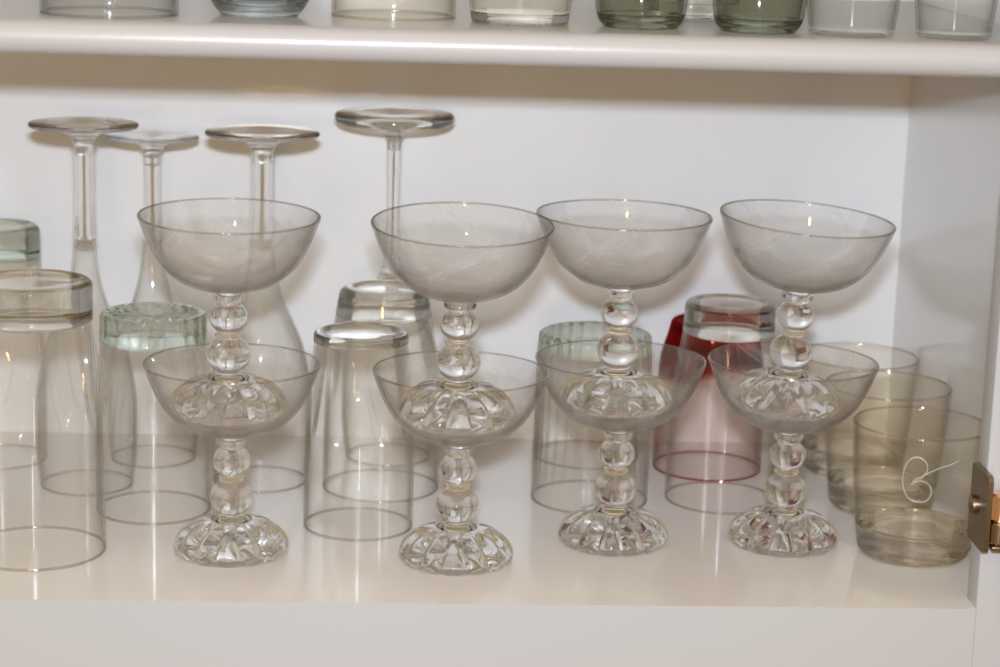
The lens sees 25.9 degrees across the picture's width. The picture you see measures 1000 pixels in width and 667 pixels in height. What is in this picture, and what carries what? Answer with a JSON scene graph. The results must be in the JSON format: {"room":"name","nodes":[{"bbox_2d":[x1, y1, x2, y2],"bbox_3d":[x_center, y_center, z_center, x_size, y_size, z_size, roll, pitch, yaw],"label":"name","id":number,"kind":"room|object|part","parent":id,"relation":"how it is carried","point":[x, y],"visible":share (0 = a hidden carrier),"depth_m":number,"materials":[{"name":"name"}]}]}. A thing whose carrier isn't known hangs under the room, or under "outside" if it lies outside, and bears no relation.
{"room":"kitchen","nodes":[
{"label":"kitchen","id":0,"kind":"room"},
{"bbox_2d":[0,0,999,666],"bbox_3d":[-0.166,-0.044,1.235,1.102,0.900,0.354,1,12,-4],"label":"base cabinet","id":1,"kind":"object","parent":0,"point":[919,154],"visible":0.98,"depth_m":1.39,"materials":[{"name":"white wood"}]},
{"bbox_2d":[0,218,47,467],"bbox_3d":[-0.309,0.005,1.343,0.057,0.148,0.057,-7,15,-34],"label":"tumbler","id":2,"kind":"object","parent":1,"relation":"on","point":[32,251],"visible":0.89,"depth_m":1.35,"materials":[{"name":"clear glass"}]},
{"bbox_2d":[0,269,106,571],"bbox_3d":[-0.251,0.044,1.169,0.079,0.150,0.079,1,12,-4],"label":"tumbler","id":3,"kind":"object","parent":1,"relation":"on","point":[27,320],"visible":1,"depth_m":1.18,"materials":[{"name":"clear glass"}]},
{"bbox_2d":[27,116,138,495],"bbox_3d":[-0.245,-0.016,1.286,0.064,0.218,0.064,1,12,-4],"label":"wine glass","id":4,"kind":"object","parent":1,"relation":"on","point":[83,131],"visible":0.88,"depth_m":1.27,"materials":[{"name":"clear glass"}]},
{"bbox_3d":[-0.243,-0.080,1.272,0.012,0.049,0.012,1,12,-4],"label":"stem","id":5,"kind":"part","parent":4,"relation":"part of","materials":[{"name":"clear glass"}]},
{"bbox_2d":[35,241,136,488],"bbox_3d":[-0.246,0.017,1.294,0.060,0.150,0.060,1,12,-4],"label":"bowl","id":6,"kind":"object","parent":4,"relation":"on","point":[79,241],"depth_m":1.30,"materials":[{"name":"clear glass"}]},
{"bbox_2d":[105,129,198,468],"bbox_3d":[-0.215,-0.022,1.348,0.059,0.204,0.059,1,12,-4],"label":"wine glass","id":7,"kind":"object","parent":1,"relation":"on","point":[151,142],"visible":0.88,"depth_m":1.33,"materials":[{"name":"clear glass"}]},
{"bbox_3d":[-0.213,-0.081,1.335,0.012,0.046,0.012,1,12,-4],"label":"stem","id":8,"kind":"part","parent":7,"relation":"part of","materials":[{"name":"clear glass"}]},
{"bbox_2d":[107,242,198,461],"bbox_3d":[-0.216,0.010,1.355,0.057,0.140,0.057,1,12,-4],"label":"bowl","id":9,"kind":"object","parent":7,"relation":"on","point":[162,242],"depth_m":1.36,"materials":[{"name":"clear glass"}]},
{"bbox_2d":[96,302,209,523],"bbox_3d":[-0.199,0.044,1.252,0.066,0.118,0.066,1,12,-4],"label":"tumbler","id":10,"kind":"object","parent":1,"relation":"on","point":[146,339],"visible":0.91,"depth_m":1.25,"materials":[{"name":"clear glass"}]},
{"bbox_2d":[143,343,320,567],"bbox_3d":[-0.146,0.067,1.182,0.095,0.106,0.095,-2,13,-16],"label":"coupe","id":11,"kind":"object","parent":1,"relation":"in","point":[230,537],"visible":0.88,"depth_m":1.18,"materials":[{"name":"clear glass"}]},
{"bbox_2d":[137,197,320,425],"bbox_3d":[-0.145,-0.010,1.163,0.097,0.110,0.097,3,12,6],"label":"coupe","id":12,"kind":"object","parent":11,"relation":"on","point":[230,401],"visible":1,"depth_m":1.16,"materials":[{"name":"clear glass"}]},
{"bbox_3d":[-0.145,0.000,1.167,0.024,0.049,0.024,-2,15,-15],"label":"stem","id":13,"kind":"part","parent":12,"relation":"part of","materials":[{"name":"clear glass"}]},
{"bbox_2d":[137,198,320,293],"bbox_3d":[-0.144,-0.043,1.156,0.097,0.040,0.097,-2,15,-15],"label":"bowl","id":14,"kind":"object","parent":12,"relation":"on","point":[220,289],"depth_m":1.16,"materials":[{"name":"clear glass"}]},
{"bbox_3d":[-0.146,0.078,1.184,0.024,0.048,0.024,1,12,-4],"label":"stem","id":15,"kind":"part","parent":11,"relation":"part of","materials":[{"name":"clear glass"}]},
{"bbox_2d":[143,345,320,438],"bbox_3d":[-0.144,0.035,1.175,0.095,0.039,0.095,1,12,-4],"label":"bowl","id":16,"kind":"object","parent":11,"relation":"on","point":[225,433],"depth_m":1.17,"materials":[{"name":"clear glass"}]},
{"bbox_2d":[205,124,319,491],"bbox_3d":[-0.143,-0.015,1.305,0.068,0.214,0.068,1,12,-4],"label":"wine glass","id":17,"kind":"object","parent":1,"relation":"on","point":[262,139],"visible":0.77,"depth_m":1.28,"materials":[{"name":"clear glass"}]},
{"bbox_2d":[209,240,311,482],"bbox_3d":[-0.144,0.016,1.312,0.062,0.150,0.062,1,12,-4],"label":"bowl","id":18,"kind":"object","parent":17,"relation":"on","point":[261,240],"depth_m":1.32,"materials":[{"name":"clear glass"}]},
{"bbox_3d":[-0.141,-0.079,1.291,0.013,0.045,0.013,1,12,-4],"label":"stem","id":19,"kind":"part","parent":17,"relation":"part of","materials":[{"name":"clear glass"}]},
{"bbox_2d":[303,322,413,540],"bbox_3d":[-0.080,0.054,1.234,0.062,0.114,0.062,1,12,-4],"label":"tumbler","id":20,"kind":"object","parent":1,"relation":"on","point":[350,340],"visible":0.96,"depth_m":1.23,"materials":[{"name":"clear glass"}]},
{"bbox_2d":[322,279,438,500],"bbox_3d":[-0.071,0.033,1.309,0.070,0.124,0.070,13,17,42],"label":"tumbler","id":21,"kind":"object","parent":1,"relation":"on","point":[420,310],"visible":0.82,"depth_m":1.31,"materials":[{"name":"clear glass"}]},
{"bbox_2d":[334,106,454,466],"bbox_3d":[-0.068,-0.029,1.367,0.074,0.220,0.074,1,12,-4],"label":"wine glass","id":22,"kind":"object","parent":1,"relation":"on","point":[350,117],"visible":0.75,"depth_m":1.35,"materials":[{"name":"clear glass"}]},
{"bbox_2d":[341,272,436,457],"bbox_3d":[-0.070,0.020,1.377,0.060,0.120,0.060,1,12,-4],"label":"bowl","id":23,"kind":"object","parent":22,"relation":"on","point":[384,272],"depth_m":1.38,"materials":[{"name":"clear glass"}]},
{"bbox_3d":[-0.067,-0.076,1.356,0.013,0.077,0.013,1,12,-4],"label":"stem","id":24,"kind":"part","parent":22,"relation":"part of","materials":[{"name":"clear glass"}]},
{"bbox_3d":[-0.168,-0.218,1.372,0.869,0.620,0.012,1,12,-4],"label":"panel","id":25,"kind":"part","parent":1,"relation":"part of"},
{"bbox_2d":[372,350,549,575],"bbox_3d":[-0.023,0.071,1.180,0.095,0.106,0.095,7,13,21],"label":"coupe","id":26,"kind":"object","parent":1,"relation":"in","point":[455,545],"visible":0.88,"depth_m":1.17,"materials":[{"name":"clear glass"}]},
{"bbox_3d":[-0.023,0.082,1.182,0.024,0.048,0.024,-4,14,-24],"label":"stem","id":27,"kind":"part","parent":26,"relation":"part of","materials":[{"name":"clear glass"}]},
{"bbox_2d":[372,351,549,446],"bbox_3d":[-0.022,0.039,1.173,0.095,0.039,0.095,-4,14,-24],"label":"bowl","id":28,"kind":"object","parent":26,"relation":"on","point":[450,441],"depth_m":1.17,"materials":[{"name":"clear glass"}]},
{"bbox_2d":[371,201,554,435],"bbox_3d":[-0.021,-0.006,1.154,0.097,0.114,0.096,-8,16,-37],"label":"coupe","id":29,"kind":"object","parent":26,"relation":"on","point":[468,406],"visible":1,"depth_m":1.15,"materials":[{"name":"clear glass"}]},
{"bbox_3d":[-0.022,0.004,1.161,0.024,0.049,0.024,14,20,33],"label":"stem","id":30,"kind":"part","parent":29,"relation":"part of","materials":[{"name":"clear glass"}]},
{"bbox_2d":[371,202,554,302],"bbox_3d":[-0.020,-0.038,1.148,0.097,0.040,0.097,14,20,33],"label":"bowl","id":31,"kind":"object","parent":29,"relation":"on","point":[452,297],"depth_m":1.15,"materials":[{"name":"clear glass"}]},
{"bbox_3d":[-0.168,0.109,1.282,0.869,0.020,0.306,1,12,-4],"label":"panel","id":32,"kind":"part","parent":1,"relation":"part of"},
{"bbox_2d":[0,0,999,77],"bbox_3d":[-0.158,-0.176,1.209,0.868,0.017,0.324,1,12,-4],"label":"shelf","id":33,"kind":"object","parent":1,"relation":"attached to","point":[199,30],"visible":0.95,"depth_m":1.07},
{"bbox_2d":[39,5,178,18],"bbox_3d":[-0.194,-0.212,1.081,0.069,0.105,0.069,-2,13,-17],"label":"tumbler","id":34,"kind":"object","parent":33,"relation":"on","point":[88,5],"visible":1,"depth_m":1.09,"materials":[{"name":"clear glass"}]},
{"bbox_2d":[211,0,308,18],"bbox_3d":[-0.121,-0.203,1.099,0.057,0.085,0.057,4,13,10],"label":"tumbler","id":35,"kind":"object","parent":33,"relation":"on","point":[252,9],"visible":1,"depth_m":1.09,"materials":[{"name":"clear glass"}]},
{"bbox_2d":[331,0,455,20],"bbox_3d":[-0.054,-0.218,1.119,0.065,0.110,0.065,5,13,13],"label":"tumbler","id":36,"kind":"object","parent":33,"relation":"on","point":[331,0],"visible":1,"depth_m":1.12,"materials":[{"name":"clear glass"}]},
{"bbox_2d":[469,0,571,25],"bbox_3d":[0.012,-0.206,1.108,0.076,0.095,0.076,8,14,27],"label":"tumbler","id":37,"kind":"object","parent":33,"relation":"on","point":[479,15],"visible":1,"depth_m":1.12,"materials":[{"name":"clear glass"}]},
{"bbox_2d":[595,0,687,29],"bbox_3d":[0.073,-0.203,1.102,0.050,0.095,0.050,1,12,-4],"label":"tumbler","id":38,"kind":"object","parent":33,"relation":"on","point":[632,19],"visible":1,"depth_m":1.10,"materials":[{"name":"green glass"}]},
{"bbox_2d":[643,0,739,19],"bbox_3d":[0.106,-0.225,1.185,0.062,0.105,0.062,12,16,39],"label":"tumbler","id":39,"kind":"object","parent":33,"relation":"on","point":[729,7],"visible":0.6,"depth_m":1.20,"materials":[{"name":"clear glass"}]},
{"bbox_2d":[712,0,806,34],"bbox_3d":[0.133,-0.200,1.097,0.050,0.095,0.050,1,12,-4],"label":"tumbler","id":40,"kind":"object","parent":33,"relation":"on","point":[764,24],"visible":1,"depth_m":1.09,"materials":[{"name":"green glass"}]},
{"bbox_2d":[807,1,900,37],"bbox_3d":[0.180,-0.201,1.095,0.066,0.100,0.066,-4,14,-25],"label":"tumbler","id":41,"kind":"object","parent":33,"relation":"on","point":[831,30],"visible":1,"depth_m":1.10,"materials":[{"name":"clear glass"}]},
{"bbox_2d":[914,1,995,40],"bbox_3d":[0.232,-0.199,1.095,0.060,0.100,0.060,6,13,18],"label":"tumbler","id":42,"kind":"object","parent":33,"relation":"on","point":[953,34],"visible":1,"depth_m":1.10,"materials":[{"name":"clear glass"}]},
{"bbox_2d":[533,325,639,469],"bbox_3d":[0.057,0.040,1.396,0.068,0.080,0.068,4,13,10],"label":"tumbler","id":43,"kind":"object","parent":1,"relation":"in","point":[556,329],"visible":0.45,"depth_m":1.41,"materials":[{"name":"clear glass"}]},
{"bbox_2d":[530,321,651,511],"bbox_3d":[0.055,0.049,1.301,0.070,0.103,0.070,1,12,-4],"label":"tumbler","id":44,"kind":"object","parent":1,"relation":"on","point":[580,349],"visible":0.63,"depth_m":1.30,"materials":[{"name":"clear glass"}]},
{"bbox_2d":[535,339,706,556],"bbox_3d":[0.065,0.065,1.220,0.095,0.106,0.095,0,12,-7],"label":"coupe","id":45,"kind":"object","parent":1,"relation":"in","point":[613,527],"visible":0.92,"depth_m":1.21,"materials":[{"name":"clear glass"}]},
{"bbox_3d":[0.065,0.076,1.222,0.024,0.048,0.024,13,17,43],"label":"stem","id":46,"kind":"part","parent":45,"relation":"part of","materials":[{"name":"clear glass"}]},
{"bbox_2d":[535,340,706,432],"bbox_3d":[0.066,0.033,1.213,0.095,0.039,0.095,13,17,43],"label":"bowl","id":47,"kind":"object","parent":45,"relation":"on","point":[607,427],"depth_m":1.21,"materials":[{"name":"clear glass"}]},
{"bbox_2d":[536,199,712,417],"bbox_3d":[0.066,-0.013,1.202,0.097,0.109,0.097,1,12,-2],"label":"coupe","id":48,"kind":"object","parent":45,"relation":"on","point":[635,395],"visible":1,"depth_m":1.20,"materials":[{"name":"clear glass"}]},
{"bbox_3d":[0.066,-0.003,1.205,0.024,0.049,0.024,0,13,-11],"label":"stem","id":49,"kind":"part","parent":48,"relation":"part of","materials":[{"name":"clear glass"}]},
{"bbox_2d":[536,199,712,289],"bbox_3d":[0.067,-0.046,1.195,0.097,0.040,0.097,0,13,-11],"label":"bowl","id":50,"kind":"object","parent":48,"relation":"on","point":[612,285],"depth_m":1.19,"materials":[{"name":"clear glass"}]},
{"bbox_2d":[652,312,763,481],"bbox_3d":[0.133,0.038,1.377,0.069,0.096,0.069,-3,13,-20],"label":"tumbler","id":51,"kind":"object","parent":1,"relation":"on","point":[750,356],"visible":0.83,"depth_m":1.35,"materials":[{"name":"red glass"}]},
{"bbox_2d":[664,293,777,514],"bbox_3d":[0.135,0.040,1.306,0.068,0.122,0.068,13,17,42],"label":"tumbler","id":52,"kind":"object","parent":1,"relation":"on","point":[711,331],"visible":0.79,"depth_m":1.31,"materials":[{"name":"clear glass"}]},
{"bbox_2d":[708,341,878,557],"bbox_3d":[0.162,0.067,1.228,0.095,0.106,0.095,12,16,39],"label":"coupe","id":53,"kind":"object","parent":1,"relation":"in","point":[783,528],"visible":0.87,"depth_m":1.22,"materials":[{"name":"clear glass"}]},
{"bbox_3d":[0.162,0.077,1.230,0.024,0.048,0.024,7,13,22],"label":"stem","id":54,"kind":"part","parent":53,"relation":"part of","materials":[{"name":"clear glass"}]},
{"bbox_2d":[708,342,878,433],"bbox_3d":[0.163,0.034,1.221,0.095,0.039,0.095,7,13,22],"label":"bowl","id":55,"kind":"object","parent":53,"relation":"on","point":[782,428],"depth_m":1.22,"materials":[{"name":"clear glass"}]},
{"bbox_2d":[720,199,895,420],"bbox_3d":[0.167,-0.012,1.206,0.096,0.113,0.097,2,12,1],"label":"coupe","id":56,"kind":"object","parent":53,"relation":"on","point":[807,399],"visible":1,"depth_m":1.20,"materials":[{"name":"clear glass"}]},
{"bbox_3d":[0.163,-0.001,1.211,0.024,0.049,0.024,-10,21,-44],"label":"stem","id":57,"kind":"part","parent":56,"relation":"part of","materials":[{"name":"clear glass"}]},
{"bbox_2d":[720,200,895,293],"bbox_3d":[0.167,-0.044,1.200,0.097,0.040,0.097,-10,21,-44],"label":"bowl","id":58,"kind":"object","parent":56,"relation":"on","point":[788,288],"depth_m":1.20,"materials":[{"name":"clear glass"}]},
{"bbox_2d":[801,342,919,478],"bbox_3d":[0.225,0.051,1.380,0.075,0.076,0.075,12,16,39],"label":"tumbler","id":59,"kind":"object","parent":1,"relation":"on","point":[870,449],"visible":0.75,"depth_m":1.37,"materials":[{"name":"clear glass"}]},
{"bbox_2d":[825,372,952,515],"bbox_3d":[0.230,0.067,1.305,0.075,0.076,0.075,12,16,39],"label":"tumbler","id":60,"kind":"object","parent":1,"relation":"on","point":[875,486],"visible":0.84,"depth_m":1.29,"materials":[{"name":"clear glass"}]},
{"bbox_2d":[853,405,977,567],"bbox_3d":[0.233,0.086,1.219,0.075,0.076,0.075,13,17,42],"label":"tumbler","id":61,"kind":"object","parent":1,"relation":"on","point":[909,537],"visible":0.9,"depth_m":1.21,"materials":[{"name":"clear glass"}]},
{"bbox_3d":[0.283,-0.176,1.245,0.016,0.620,0.306,1,12,-4],"label":"panel","id":62,"kind":"part","parent":1,"relation":"part of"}
]}

